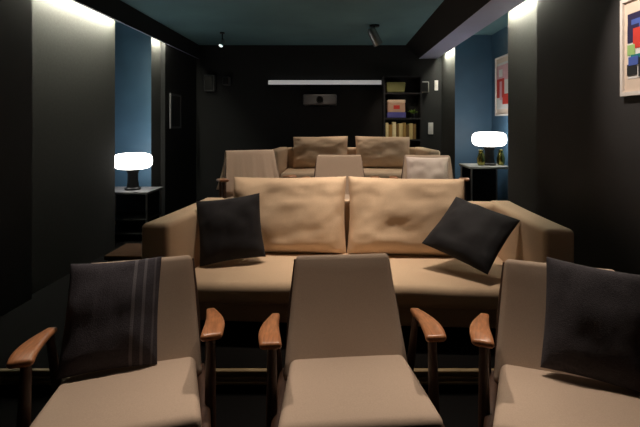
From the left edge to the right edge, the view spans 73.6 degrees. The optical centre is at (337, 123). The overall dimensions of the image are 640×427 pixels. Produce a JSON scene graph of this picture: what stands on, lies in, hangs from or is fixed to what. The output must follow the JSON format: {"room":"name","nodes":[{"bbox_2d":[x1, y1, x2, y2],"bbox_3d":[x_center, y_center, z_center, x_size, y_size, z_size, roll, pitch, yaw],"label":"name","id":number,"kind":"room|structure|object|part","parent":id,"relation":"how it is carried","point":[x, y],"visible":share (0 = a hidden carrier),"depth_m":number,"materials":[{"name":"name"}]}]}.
{"room":"home theater","nodes":[
{"label":"home theater","id":0,"kind":"room"},
{"bbox_2d":[0,0,31,316],"bbox_3d":[-2.795,0.077,1.018,0.810,2.815,4.635,0,0,0],"label":"wall","id":1,"kind":"structure","parent":0,"point":[15,15],"depth_m":3.15,"materials":[{"name":"grey paint"}]},
{"bbox_2d":[32,0,114,293],"bbox_3d":[-2.825,0.077,4.013,0.750,2.815,1.355,0,0,0],"label":"wall","id":2,"kind":"structure","parent":0,"point":[73,44],"depth_m":3.92,"materials":[{"name":"black paint"}]},
{"bbox_2d":[115,23,160,186],"bbox_3d":[-2.825,0.077,5.750,0.750,2.815,0.300,0,0,0],"label":"wall","id":3,"kind":"structure","parent":0,"point":[137,54],"depth_m":5.60,"materials":[{"name":"blue paint"}]},
{"bbox_2d":[161,42,195,216],"bbox_3d":[-2.795,0.077,6.550,0.810,2.815,1.300,0,0,0],"label":"wall","id":4,"kind":"structure","parent":0,"point":[178,68],"depth_m":6.44,"materials":[{"name":"black paint"}]},
{"bbox_2d":[169,93,180,128],"bbox_3d":[-2.366,-0.185,6.220,0.023,0.500,0.400,0,0,0],"label":"framed picture","id":5,"kind":"object","parent":4,"relation":"attached to","point":[174,99],"visible":1,"depth_m":6.18,"materials":[{"name":"grey plastic"}]},
{"bbox_2d":[172,96,179,125],"bbox_3d":[-2.371,-0.185,6.220,0.010,0.440,0.340,0,0,0],"label":"print","id":6,"kind":"object","parent":5,"relation":"attached to","point":[175,99],"depth_m":6.24,"materials":[{"name":"grey paint"}]},
{"bbox_2d":[0,389,477,426],"bbox_3d":[-0.300,1.535,3.000,5.800,0.100,8.800,0,0,0],"label":"floor","id":7,"kind":"structure","parent":0,"point":[234,407],"depth_m":2.25,"materials":[{"name":"black carpet"}]},
{"bbox_2d":[6,255,224,426],"bbox_3d":[-0.906,1.088,1.853,0.797,0.802,0.799,0,0,-17],"label":"armchair","id":8,"kind":"object","parent":7,"relation":"on","point":[179,390],"visible":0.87,"depth_m":1.76,"materials":[{"name":"beige fabric"}]},
{"bbox_3d":[-1.174,1.198,1.582,0.046,0.580,0.142,0,0,-17],"label":"leg","id":9,"kind":"part","parent":8,"relation":"part of","materials":[{"name":"brown wood"}]},
{"bbox_3d":[-1.235,0.904,1.743,0.103,0.063,0.360,0,0,-17],"label":"arm","id":10,"kind":"part","parent":8,"relation":"part of","materials":[{"name":"brown wood"}]},
{"bbox_3d":[-1.287,1.210,1.965,0.045,0.558,0.207,0,0,-17],"label":"leg","id":11,"kind":"part","parent":8,"relation":"part of","materials":[{"name":"brown wood"}]},
{"bbox_2d":[56,256,161,379],"bbox_3d":[-1.028,0.865,1.951,0.398,0.426,0.226,0,0,-18],"label":"cushion","id":12,"kind":"object","parent":8,"relation":"on","point":[111,319],"visible":1,"depth_m":1.91,"materials":[{"name":"grey fabric"}]},
{"bbox_3d":[-0.862,1.133,1.710,0.607,0.139,0.500,0,0,-17],"label":"seat","id":13,"kind":"part","parent":8,"relation":"part of","materials":[{"name":"beige fabric"}]},
{"bbox_3d":[-0.976,0.953,2.083,0.597,0.532,0.305,0,0,-17],"label":"backrest","id":14,"kind":"part","parent":8,"relation":"part of","materials":[{"name":"beige fabric"}]},
{"bbox_3d":[-0.728,0.971,2.194,0.035,0.500,0.255,0,0,-25],"label":"post","id":15,"kind":"part","parent":8,"relation":"part of","materials":[{"name":"brown wood"}]},
{"bbox_3d":[-0.586,1.194,1.852,0.057,0.081,0.593,0,0,-18],"label":"rail","id":16,"kind":"part","parent":8,"relation":"part of","materials":[{"name":"brown wood"}]},
{"bbox_3d":[-0.531,1.198,1.778,0.046,0.580,0.142,0,0,-17],"label":"leg","id":17,"kind":"part","parent":8,"relation":"part of","materials":[{"name":"brown wood"}]},
{"bbox_3d":[-0.571,0.904,1.946,0.103,0.063,0.360,0,0,-17],"label":"arm","id":18,"kind":"part","parent":8,"relation":"part of","materials":[{"name":"brown wood"}]},
{"bbox_2d":[0,235,495,388],"bbox_3d":[-0.375,1.425,4.795,5.350,0.120,4.810,0,0,0],"label":"platform","id":19,"kind":"object","parent":7,"relation":"on","point":[238,346],"depth_m":2.71,"materials":[{"name":"black carpet"}]},
{"bbox_2d":[104,243,141,261],"bbox_3d":[-1.600,1.175,3.360,0.300,0.380,0.340,0,0,0],"label":"end table","id":20,"kind":"object","parent":19,"relation":"on","point":[129,251],"visible":0.46,"depth_m":3.25,"materials":[{"name":"brown wood"}]},
{"bbox_2d":[115,187,162,234],"bbox_3d":[-2.500,1.075,5.140,0.620,0.580,0.440,0,0,0],"label":"side table","id":21,"kind":"object","parent":19,"relation":"on","point":[133,208],"visible":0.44,"depth_m":5.32,"materials":[{"name":"grey plastic"}]},
{"bbox_2d":[115,225,142,234],"bbox_3d":[-2.500,1.275,5.140,0.580,0.020,0.400,0,0,0],"label":"shelf","id":22,"kind":"object","parent":21,"relation":"attached to","point":[119,229],"depth_m":5.12,"materials":[{"name":"black metal"}]},
{"bbox_2d":[115,153,152,189],"bbox_3d":[-2.460,0.567,5.120,0.436,0.435,0.436,0,0,0],"label":"table lamp","id":23,"kind":"object","parent":21,"relation":"on","point":[132,163],"visible":0.96,"depth_m":5.00,"materials":[{"name":"white opal glass"},{"name":"black metal"}]},
{"bbox_3d":[-2.460,0.444,5.120,0.436,0.190,0.436,0,0,0],"label":"lamp shade","id":24,"kind":"part","parent":23,"relation":"part of","materials":[{"name":"white fabric"}]},
{"bbox_3d":[-2.500,1.069,5.338,0.580,0.512,0.015,0,0,0],"label":"panel","id":25,"kind":"part","parent":21,"relation":"part of","materials":[{"name":"black paint"}]},
{"bbox_2d":[115,213,160,220],"bbox_3d":[-2.500,1.115,5.140,0.580,0.020,0.400,0,0,0],"label":"shelf","id":26,"kind":"object","parent":21,"relation":"attached to","point":[118,216],"depth_m":5.10,"materials":[{"name":"black metal"}]},
{"bbox_3d":[-2.220,1.089,4.950,0.022,0.552,0.022,0,0,0],"label":"leg","id":27,"kind":"part","parent":21,"relation":"part of","materials":[{"name":"metal"}]},
{"bbox_3d":[-2.220,1.089,5.330,0.022,0.552,0.022,0,0,0],"label":"leg","id":28,"kind":"part","parent":21,"relation":"part of","materials":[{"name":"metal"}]},
{"bbox_2d":[0,368,493,384],"bbox_3d":[-0.330,1.403,2.373,4.050,0.076,0.036,0,0,0],"label":"trim","id":29,"kind":"structure","parent":19,"relation":"attached to","point":[40,376],"depth_m":2.36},
{"bbox_2d":[142,176,573,327],"bbox_3d":[0.112,0.892,3.118,2.673,0.945,1.005,0,0,3],"label":"sofa","id":30,"kind":"object","parent":19,"relation":"on","point":[393,217],"visible":0.7,"depth_m":3.08,"materials":[{"name":"beige fabric"}]},
{"bbox_3d":[-1.101,0.948,3.192,0.196,0.635,1.007,0,0,6],"label":"arm","id":31,"kind":"part","parent":30,"relation":"part of","materials":[{"name":"beige fabric"}]},
{"bbox_2d":[196,193,265,266],"bbox_3d":[-0.777,0.757,3.087,0.498,0.483,0.224,0,0,-12],"label":"throw pillow","id":32,"kind":"object","parent":30,"relation":"on","point":[229,229],"visible":1,"depth_m":3.02,"materials":[{"name":"black fabric"}]},
{"bbox_2d":[234,176,345,253],"bbox_3d":[-0.393,0.720,3.395,0.922,0.600,0.331,-1,-13,5],"label":"cushion","id":33,"kind":"object","parent":30,"relation":"on","point":[298,215],"depth_m":3.25,"materials":[{"name":"beige fabric"}]},
{"bbox_2d":[195,248,502,309],"bbox_3d":[0.107,1.060,3.035,2.244,0.146,0.840,0,0,3],"label":"seat cushion","id":34,"kind":"object","parent":30,"relation":"on","point":[420,280],"depth_m":2.72,"materials":[{"name":"beige fabric"}]},
{"bbox_3d":[0.136,0.940,3.524,2.290,0.610,0.170,0,0,3],"label":"backrest","id":35,"kind":"part","parent":30,"relation":"part of","materials":[{"name":"beige fabric"}]},
{"bbox_2d":[347,176,463,255],"bbox_3d":[0.536,0.720,3.340,0.922,0.600,0.349,1,-13,2],"label":"cushion","id":36,"kind":"object","parent":30,"relation":"on","point":[390,216],"depth_m":3.21,"materials":[{"name":"beige fabric"}]},
{"bbox_2d":[422,197,519,274],"bbox_3d":[0.904,0.737,2.916,0.530,0.389,0.387,0,0,42],"label":"throw pillow","id":37,"kind":"object","parent":30,"relation":"on","point":[472,234],"visible":1,"depth_m":2.84,"materials":[{"name":"black fabric"}]},
{"bbox_3d":[1.325,0.948,3.048,0.196,0.635,1.007,0,0,1],"label":"arm","id":38,"kind":"part","parent":30,"relation":"part of","materials":[{"name":"beige fabric"}]},
{"bbox_3d":[0.400,1.253,5.575,3.800,0.225,3.250,0,0,0],"label":"platform","id":39,"kind":"object","parent":19,"relation":"on","visible":0},
{"bbox_2d":[216,161,296,198],"bbox_3d":[-0.842,0.743,4.389,0.797,0.802,0.799,0,0,-22],"label":"armchair","id":40,"kind":"object","parent":39,"relation":"on","point":[222,181],"visible":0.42,"depth_m":4.35,"materials":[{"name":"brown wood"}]},
{"bbox_3d":[-1.231,0.865,4.468,0.045,0.558,0.207,0,0,-22],"label":"leg","id":41,"kind":"part","parent":40,"relation":"part of","materials":[{"name":"brown wood"}]},
{"bbox_3d":[-1.161,0.559,4.250,0.103,0.063,0.360,0,0,-22],"label":"arm","id":42,"kind":"part","parent":40,"relation":"part of","materials":[{"name":"brown wood"}]},
{"bbox_3d":[-1.086,0.853,4.095,0.046,0.580,0.142,0,0,-22],"label":"leg","id":43,"kind":"part","parent":40,"relation":"part of","materials":[{"name":"brown wood"}]},
{"bbox_2d":[216,150,278,193],"bbox_3d":[-0.938,0.502,4.629,0.726,0.430,0.377,0,0,-22],"label":"throw blanket","id":44,"kind":"object","parent":40,"relation":"on","point":[239,163],"visible":0.77,"depth_m":4.60,"materials":[{"name":"beige fabric"}]},
{"bbox_3d":[-0.517,0.559,4.511,0.103,0.063,0.360,0,0,-22],"label":"arm","id":45,"kind":"part","parent":40,"relation":"part of","materials":[{"name":"brown wood"}]},
{"bbox_2d":[302,155,379,199],"bbox_3d":[0.025,0.743,4.419,0.797,0.802,0.799,0,0,-2],"label":"armchair","id":46,"kind":"object","parent":39,"relation":"on","point":[326,165],"visible":0.24,"depth_m":4.68,"materials":[{"name":"beige fabric"}]},
{"bbox_3d":[0.017,0.608,4.660,0.597,0.532,0.305,0,0,-2],"label":"backrest","id":47,"kind":"part","parent":46,"relation":"part of","materials":[{"name":"beige fabric"}]},
{"bbox_2d":[389,155,469,199],"bbox_3d":[0.924,0.743,4.377,0.797,0.802,0.799,0,0,10],"label":"armchair","id":48,"kind":"object","parent":39,"relation":"on","point":[404,168],"visible":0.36,"depth_m":4.64,"materials":[{"name":"beige fabric"}]},
{"bbox_2d":[406,157,448,178],"bbox_3d":[0.925,0.540,4.420,0.440,0.384,0.232,0,0,10],"label":"cushion","id":49,"kind":"object","parent":48,"relation":"on","point":[417,168],"visible":0.57,"depth_m":4.40,"materials":[{"name":"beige fabric"}]},
{"bbox_3d":[0.966,0.608,4.614,0.597,0.532,0.305,0,0,10],"label":"backrest","id":50,"kind":"part","parent":48,"relation":"part of","materials":[{"name":"beige fabric"}]},
{"bbox_3d":[1.224,0.853,4.140,0.046,0.580,0.142,0,0,10],"label":"leg","id":51,"kind":"part","parent":48,"relation":"part of","materials":[{"name":"brown wood"}]},
{"bbox_2d":[459,163,507,200],"bbox_3d":[1.930,0.840,5.620,0.540,0.600,0.500,0,0,0],"label":"side table","id":52,"kind":"object","parent":39,"relation":"on","point":[482,185],"visible":0.62,"depth_m":5.84,"materials":[{"name":"grey stone"}]},
{"bbox_3d":[1.690,0.854,5.400,0.022,0.572,0.022,0,0,0],"label":"leg","id":53,"kind":"part","parent":52,"relation":"part of","materials":[{"name":"metal"}]},
{"bbox_3d":[1.930,0.834,5.848,0.500,0.532,0.015,0,0,0],"label":"panel","id":54,"kind":"part","parent":52,"relation":"part of","materials":[{"name":"black paint"}]},
{"bbox_2d":[477,150,484,165],"bbox_3d":[1.860,0.439,5.550,0.104,0.200,0.104,0,0,0],"label":"vase","id":55,"kind":"object","parent":52,"relation":"on","point":[481,158],"visible":1,"depth_m":5.51,"materials":[{"name":"green glass"}]},
{"bbox_2d":[472,132,506,165],"bbox_3d":[1.990,0.322,5.620,0.436,0.435,0.436,0,0,0],"label":"table lamp","id":56,"kind":"object","parent":52,"relation":"on","point":[488,141],"visible":0.94,"depth_m":5.48,"materials":[{"name":"black metal"}]},
{"bbox_3d":[1.990,0.199,5.620,0.436,0.190,0.436,0,0,0],"label":"lamp shade","id":57,"kind":"part","parent":56,"relation":"part of","materials":[{"name":"white fabric"}]},
{"bbox_3d":[2.170,0.854,5.840,0.022,0.572,0.022,0,0,0],"label":"leg","id":58,"kind":"part","parent":52,"relation":"part of","materials":[{"name":"metal"}]},
{"bbox_2d":[497,150,504,164],"bbox_3d":[2.135,0.439,5.600,0.104,0.200,0.104,0,0,0],"label":"vase","id":59,"kind":"object","parent":52,"relation":"on","point":[500,157],"visible":1,"depth_m":5.56,"materials":[{"name":"green glass"}]},
{"bbox_3d":[0.000,1.038,6.325,3.000,0.205,1.750,0,0,0],"label":"platform","id":60,"kind":"object","parent":39,"relation":"on","visible":0},
{"bbox_2d":[272,136,439,178],"bbox_3d":[0.200,0.556,6.048,2.302,0.757,0.864,0,0,0],"label":"sofa","id":61,"kind":"object","parent":60,"relation":"on","point":[383,157],"visible":0.58,"depth_m":6.14,"materials":[{"name":"beige fabric"}]},
{"bbox_3d":[-0.843,0.601,6.050,0.169,0.508,0.867,0,0,3],"label":"arm","id":62,"kind":"part","parent":61,"relation":"part of","materials":[{"name":"beige fabric"}]},
{"bbox_2d":[293,136,347,167],"bbox_3d":[-0.256,0.419,6.261,0.811,0.480,0.291,-1,-13,2],"label":"cushion","id":63,"kind":"object","parent":61,"relation":"on","point":[306,150],"depth_m":6.16,"materials":[{"name":"beige fabric"}]},
{"bbox_2d":[281,168,401,178],"bbox_3d":[0.200,0.690,5.977,1.926,0.118,0.722,0,0,0],"label":"seat cushion","id":64,"kind":"object","parent":61,"relation":"on","point":[299,172],"depth_m":5.66,"materials":[{"name":"beige fabric"}]},
{"bbox_3d":[0.200,0.595,6.398,1.972,0.488,0.146,0,0,0],"label":"backrest","id":65,"kind":"part","parent":61,"relation":"part of","materials":[{"name":"beige fabric"}]},
{"bbox_2d":[355,136,409,167],"bbox_3d":[0.656,0.419,6.261,0.811,0.480,0.315,1,-13,-2],"label":"cushion","id":66,"kind":"object","parent":61,"relation":"on","point":[375,152],"depth_m":6.15,"materials":[{"name":"beige fabric"}]},
{"bbox_3d":[1.243,0.601,6.050,0.169,0.508,0.867,0,0,-3],"label":"arm","id":67,"kind":"part","parent":61,"relation":"part of","materials":[{"name":"beige fabric"}]},
{"bbox_2d":[382,75,421,146],"bbox_3d":[1.050,0.075,7.048,0.620,1.720,0.295,0,0,0],"label":"bookcase","id":68,"kind":"object","parent":60,"relation":"on","point":[412,94],"visible":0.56,"depth_m":7.17,"materials":[{"name":"black paint"}]},
{"bbox_3d":[0.752,0.075,7.048,0.025,1.720,0.295,0,0,0],"label":"panel","id":69,"kind":"part","parent":68,"relation":"part of","materials":[{"name":"black paint"}]},
{"bbox_2d":[385,123,387,136],"bbox_3d":[0.797,0.114,7.020,0.045,0.270,0.180,0,0,0],"label":"book","id":70,"kind":"object","parent":68,"relation":"on","point":[386,124],"visible":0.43,"depth_m":6.93,"materials":[{"name":"beige paper"}]},
{"bbox_2d":[388,125,391,136],"bbox_3d":[0.852,0.129,7.020,0.055,0.240,0.180,0,0,0],"label":"book","id":71,"kind":"object","parent":68,"relation":"on","point":[389,126],"visible":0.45,"depth_m":6.93,"materials":[{"name":"brown paper"}]},
{"bbox_2d":[391,122,395,136],"bbox_3d":[0.913,0.109,7.020,0.060,0.280,0.180,0,0,0],"label":"book","id":72,"kind":"object","parent":68,"relation":"on","point":[393,124],"visible":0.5,"depth_m":6.93,"materials":[{"name":"beige paper"}]},
{"bbox_2d":[385,82,404,91],"bbox_3d":[0.940,-0.597,7.020,0.312,0.170,0.200,0,0,0],"label":"basket","id":73,"kind":"object","parent":68,"relation":"on","point":[390,86],"visible":0.82,"depth_m":6.92,"materials":[{"name":"yellow wicker"}]},
{"bbox_2d":[386,112,405,117],"bbox_3d":[0.950,-0.146,7.020,0.300,0.090,0.220,0,0,0],"label":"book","id":74,"kind":"object","parent":68,"relation":"on","point":[388,114],"visible":1,"depth_m":6.91,"materials":[{"name":"blue paper"}]},
{"bbox_2d":[386,100,405,111],"bbox_3d":[0.950,-0.293,7.019,0.290,0.201,0.211,0,0,0],"label":"storage box","id":75,"kind":"object","parent":74,"relation":"on","point":[392,105],"visible":0.94,"depth_m":6.92,"materials":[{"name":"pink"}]},
{"bbox_3d":[0.950,-0.369,7.020,0.290,0.050,0.210,0,0,0],"label":"lid","id":76,"kind":"part","parent":75,"relation":"part of","materials":[{"name":"beige cardboard"}]},
{"bbox_2d":[396,124,398,136],"bbox_3d":[0.967,0.124,7.020,0.040,0.250,0.180,0,0,0],"label":"book","id":77,"kind":"object","parent":68,"relation":"on","point":[397,125],"visible":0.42,"depth_m":6.93,"materials":[{"name":"brown paper"}]},
{"bbox_2d":[398,123,402,136],"bbox_3d":[1.021,0.119,7.020,0.060,0.260,0.180,0,0,0],"label":"book","id":78,"kind":"object","parent":68,"relation":"on","point":[400,124],"visible":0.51,"depth_m":6.93,"materials":[{"name":"paper"}]},
{"bbox_3d":[1.050,-0.772,7.037,0.570,0.025,0.275,0,0,0],"label":"shelf","id":79,"kind":"part","parent":68,"relation":"part of","materials":[{"name":"black paint"}]},
{"bbox_3d":[1.050,-0.497,7.037,0.570,0.025,0.275,0,0,0],"label":"shelf","id":80,"kind":"part","parent":68,"relation":"part of","materials":[{"name":"black paint"}]},
{"bbox_3d":[1.050,-0.087,7.037,0.570,0.025,0.275,0,0,0],"label":"shelf","id":81,"kind":"part","parent":68,"relation":"part of","materials":[{"name":"black paint"}]},
{"bbox_2d":[403,123,405,136],"bbox_3d":[1.080,0.114,7.020,0.050,0.270,0.180,0,0,0],"label":"book","id":82,"kind":"object","parent":68,"relation":"on","point":[404,124],"visible":0.47,"depth_m":6.93,"materials":[{"name":"brown paper"}]},
{"bbox_2d":[406,125,408,136],"bbox_3d":[1.131,0.129,7.020,0.045,0.240,0.180,0,0,0],"label":"book","id":83,"kind":"object","parent":68,"relation":"on","point":[407,126],"visible":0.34,"depth_m":6.93,"materials":[{"name":"brown paper"}]},
{"bbox_2d":[408,123,412,138],"bbox_3d":[1.185,0.119,7.020,0.055,0.260,0.180,0,0,0],"label":"book","id":84,"kind":"object","parent":68,"relation":"on","point":[409,124],"visible":0.72,"depth_m":6.93,"materials":[{"name":"beige paper"}]},
{"bbox_2d":[408,109,417,117],"bbox_3d":[1.228,-0.182,7.010,0.172,0.161,0.171,0,0,0],"label":"potted plant","id":85,"kind":"object","parent":68,"relation":"on","point":[413,115],"visible":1,"depth_m":6.97,"materials":[{"name":"green plant"}]},
{"bbox_2d":[413,124,415,138],"bbox_3d":[1.242,0.124,7.020,0.050,0.250,0.180,0,0,0],"label":"book","id":86,"kind":"object","parent":68,"relation":"on","point":[414,125],"visible":0.71,"depth_m":6.93,"materials":[{"name":"brown paper"}]},
{"bbox_3d":[1.347,0.075,7.048,0.025,1.720,0.295,0,0,0],"label":"panel","id":87,"kind":"part","parent":68,"relation":"part of","materials":[{"name":"black paint"}]},
{"bbox_2d":[258,253,445,426],"bbox_3d":[0.053,1.088,1.919,0.797,0.802,0.799,0,0,-5],"label":"armchair","id":88,"kind":"object","parent":7,"relation":"on","point":[347,364],"visible":1,"depth_m":1.97,"materials":[{"name":"beige fabric"}]},
{"bbox_3d":[-0.292,0.904,1.879,0.103,0.063,0.360,0,0,-5],"label":"arm","id":89,"kind":"part","parent":88,"relation":"part of","materials":[{"name":"brown wood"}]},
{"bbox_3d":[-0.266,1.198,1.709,0.046,0.580,0.142,0,0,-5],"label":"leg","id":90,"kind":"part","parent":88,"relation":"part of","materials":[{"name":"brown wood"}]},
{"bbox_3d":[-0.243,1.194,1.798,0.057,0.081,0.593,0,0,-4],"label":"rail","id":91,"kind":"part","parent":88,"relation":"part of","materials":[{"name":"brown wood"}]},
{"bbox_3d":[-0.296,1.210,2.107,0.045,0.558,0.207,0,0,-5],"label":"leg","id":92,"kind":"part","parent":88,"relation":"part of","materials":[{"name":"brown wood"}]},
{"bbox_3d":[-0.239,0.971,2.168,0.035,0.500,0.255,0,0,3],"label":"post","id":93,"kind":"part","parent":88,"relation":"part of","materials":[{"name":"brown wood"}]},
{"bbox_3d":[0.032,0.953,2.158,0.597,0.532,0.305,0,0,-5],"label":"backrest","id":94,"kind":"part","parent":88,"relation":"part of","materials":[{"name":"beige fabric"}]},
{"bbox_3d":[0.066,1.133,1.770,0.607,0.139,0.500,0,0,-5],"label":"seat","id":95,"kind":"part","parent":88,"relation":"part of","materials":[{"name":"beige fabric"}]},
{"bbox_3d":[0.364,1.210,2.165,0.045,0.558,0.207,0,0,-5],"label":"leg","id":96,"kind":"part","parent":88,"relation":"part of","materials":[{"name":"brown wood"}]},
{"bbox_3d":[0.400,0.904,1.940,0.103,0.063,0.360,0,0,-5],"label":"arm","id":97,"kind":"part","parent":88,"relation":"part of","materials":[{"name":"brown wood"}]},
{"bbox_3d":[0.403,1.198,1.768,0.046,0.580,0.142,0,0,-5],"label":"leg","id":98,"kind":"part","parent":88,"relation":"part of","materials":[{"name":"brown wood"}]},
{"bbox_2d":[469,259,639,426],"bbox_3d":[0.968,1.088,1.781,0.797,0.802,0.799,0,0,20],"label":"armchair","id":99,"kind":"object","parent":7,"relation":"on","point":[518,392],"visible":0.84,"depth_m":1.77,"materials":[{"name":"beige fabric"}]},
{"bbox_3d":[0.638,0.904,1.891,0.103,0.063,0.360,0,0,20],"label":"arm","id":100,"kind":"part","parent":99,"relation":"part of","materials":[{"name":"brown wood"}]},
{"bbox_3d":[0.590,1.198,1.726,0.046,0.580,0.142,0,0,20],"label":"leg","id":101,"kind":"part","parent":99,"relation":"part of","materials":[{"name":"brown wood"}]},
{"bbox_3d":[0.731,1.210,2.100,0.045,0.558,0.207,0,0,20],"label":"leg","id":102,"kind":"part","parent":99,"relation":"part of","materials":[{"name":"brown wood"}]},
{"bbox_3d":[0.649,1.194,1.796,0.057,0.081,0.593,0,0,21],"label":"rail","id":103,"kind":"part","parent":99,"relation":"part of","materials":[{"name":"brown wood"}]},
{"bbox_3d":[0.808,0.971,2.131,0.035,0.500,0.255,0,0,28],"label":"post","id":104,"kind":"part","parent":99,"relation":"part of","materials":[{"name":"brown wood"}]},
{"bbox_3d":[1.050,0.953,2.007,0.597,0.532,0.305,0,0,20],"label":"backrest","id":105,"kind":"part","parent":99,"relation":"part of","materials":[{"name":"beige fabric"}]},
{"bbox_3d":[0.917,1.133,1.641,0.607,0.139,0.500,0,0,20],"label":"seat","id":106,"kind":"part","parent":99,"relation":"part of","materials":[{"name":"beige fabric"}]},
{"bbox_2d":[540,257,639,392],"bbox_3d":[1.118,0.857,1.855,0.454,0.466,0.233,0,0,19],"label":"cushion","id":107,"kind":"object","parent":99,"relation":"on","point":[592,325],"visible":1,"depth_m":1.81,"materials":[{"name":"grey fabric"}]},
{"bbox_2d":[115,0,507,44],"bbox_3d":[-0.300,-1.380,3.000,5.800,0.100,8.800,0,0,0],"label":"ceiling","id":108,"kind":"structure","parent":0,"point":[243,22],"depth_m":5.49,"materials":[{"name":"teal paint"}]},
{"bbox_2d":[72,0,198,58],"bbox_3d":[-2.353,-1.215,2.950,0.025,0.230,8.500,0,0,0],"label":"soffit","id":109,"kind":"structure","parent":108,"relation":"attached to","point":[117,10],"depth_m":5.08,"materials":[{"name":"grey paint"}]},
{"bbox_2d":[218,32,225,47],"bbox_3d":[-1.681,-1.218,6.197,0.070,0.222,0.126,0,0,20],"label":"ceiling spotlight","id":110,"kind":"object","parent":108,"relation":"attached to","point":[222,42],"visible":1,"depth_m":6.18,"materials":[{"name":"black metal"}]},
{"bbox_2d":[367,24,382,46],"bbox_3d":[0.496,-1.185,5.754,0.224,0.289,0.135,0,0,-30],"label":"ceiling spotlight","id":111,"kind":"object","parent":108,"relation":"attached to","point":[373,34],"visible":1,"depth_m":5.71,"materials":[{"name":"black metal"}]},
{"bbox_2d":[406,0,524,58],"bbox_3d":[1.405,-1.215,2.950,0.530,0.230,8.500,0,0,0],"label":"soffit","id":112,"kind":"structure","parent":108,"relation":"attached to","point":[453,22],"depth_m":4.96,"materials":[{"name":"grey paint"}]},
{"bbox_2d":[196,45,441,200],"bbox_3d":[-0.300,0.077,7.300,5.800,2.815,0.200,0,0,0],"label":"wall","id":113,"kind":"structure","parent":0,"point":[247,114],"depth_m":7.20,"materials":[{"name":"black paint"}]},
{"bbox_2d":[204,75,215,91],"bbox_3d":[-2.140,-0.680,7.133,0.170,0.270,0.130,0,0,0],"label":"wall speaker","id":114,"kind":"object","parent":113,"relation":"attached to","point":[209,80],"visible":1,"depth_m":7.07,"materials":[{"name":"grey plastic"}]},
{"bbox_2d":[205,76,212,89],"bbox_3d":[-2.140,-0.680,7.074,0.139,0.230,0.012,0,0,0],"label":"grille","id":115,"kind":"object","parent":114,"relation":"attached to","point":[208,79],"depth_m":7.07,"materials":[{"name":"black metal"}]},
{"bbox_2d":[303,94,336,106],"bbox_3d":[-0.290,-0.380,6.990,0.540,0.190,0.420,0,0,0],"label":"projector","id":116,"kind":"object","parent":113,"relation":"attached to","point":[313,100],"visible":1,"depth_m":6.80,"materials":[{"name":"grey plastic"}]},
{"bbox_2d":[267,80,381,86],"bbox_3d":[-0.223,-0.678,7.149,1.905,0.106,0.098,0,0,0],"label":"light bar","id":117,"kind":"object","parent":113,"relation":"attached to","point":[271,83],"visible":1,"depth_m":7.12,"materials":[{"name":"white metal"}]},
{"bbox_2d":[422,82,428,92],"bbox_3d":[1.425,-0.615,7.133,0.170,0.180,0.130,0,0,0],"label":"wall speaker","id":118,"kind":"object","parent":113,"relation":"attached to","point":[425,85],"visible":0.66,"depth_m":7.07,"materials":[{"name":"grey plastic"}]},
{"bbox_2d":[428,123,432,133],"bbox_3d":[1.560,0.075,7.184,0.085,0.200,0.027,0,0,0],"label":"wall switch","id":119,"kind":"object","parent":113,"relation":"attached to","point":[430,125],"visible":1,"depth_m":7.18,"materials":[{"name":"white paint"}]},
{"bbox_2d":[434,80,437,89],"bbox_3d":[1.655,-0.650,7.184,0.060,0.170,0.027,0,0,0],"label":"wall switch","id":120,"kind":"object","parent":113,"relation":"attached to","point":[435,81],"visible":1,"depth_m":7.18,"materials":[{"name":"white paint"}]},
{"bbox_3d":[-1.860,-0.715,7.133,0.110,0.140,0.130,0,0,0],"label":"wall speaker","id":121,"kind":"object","parent":113,"relation":"attached to","visible":0},
{"bbox_2d":[223,77,227,83],"bbox_3d":[-1.860,-0.715,7.074,0.090,0.119,0.012,0,0,0],"label":"grille","id":122,"kind":"object","parent":121,"relation":"attached to","point":[225,79],"depth_m":7.07,"materials":[{"name":"black metal"}]},
{"bbox_2d":[442,35,491,178],"bbox_3d":[2.175,0.077,6.795,0.850,2.815,0.810,0,0,0],"label":"wall","id":123,"kind":"structure","parent":0,"point":[467,67],"depth_m":6.39,"materials":[{"name":"blue paint"}]},
{"bbox_2d":[492,26,507,200],"bbox_3d":[2.450,0.077,5.393,0.300,2.815,1.995,0,0,0],"label":"wall","id":124,"kind":"structure","parent":0,"point":[500,38],"depth_m":6.04,"materials":[{"name":"blue paint"}]},
{"bbox_2d":[495,53,507,115],"bbox_3d":[2.284,-0.530,5.920,0.028,0.830,0.520,0,0,0],"label":"framed picture","id":125,"kind":"object","parent":124,"relation":"attached to","point":[501,63],"visible":0.72,"depth_m":5.95,"materials":[{"name":"red paper"}]},
{"bbox_2d":[497,61,507,109],"bbox_3d":[2.281,-0.530,5.920,0.005,0.646,0.416,0,0,0],"label":"print","id":126,"kind":"object","parent":125,"relation":"attached to","point":[502,66],"depth_m":5.92,"materials":[{"name":"red paper"}]},
{"bbox_2d":[508,0,536,213],"bbox_3d":[2.175,0.077,4.021,0.850,2.815,0.747,0,0,0],"label":"wall","id":127,"kind":"structure","parent":0,"point":[522,19],"depth_m":4.05,"materials":[{"name":"grey paint"}]},
{"bbox_2d":[537,0,639,274],"bbox_3d":[2.150,0.077,1.174,0.900,2.815,4.948,0,0,0],"label":"wall","id":128,"kind":"structure","parent":0,"point":[588,134],"depth_m":2.90,"materials":[{"name":"grey paint"}]},
{"bbox_2d":[620,0,639,95],"bbox_3d":[1.684,-0.447,2.320,0.028,0.567,0.420,0,0,0],"label":"framed picture","id":129,"kind":"object","parent":128,"relation":"attached to","point":[629,9],"visible":1,"depth_m":2.46,"materials":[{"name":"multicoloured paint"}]},
{"bbox_2d":[627,10,639,78],"bbox_3d":[1.679,-0.447,2.320,0.010,0.373,0.316,0,0,0],"label":"print","id":130,"kind":"object","parent":129,"relation":"attached to","point":[633,16],"depth_m":2.43,"materials":[{"name":"multicoloured paper"}]}
]}

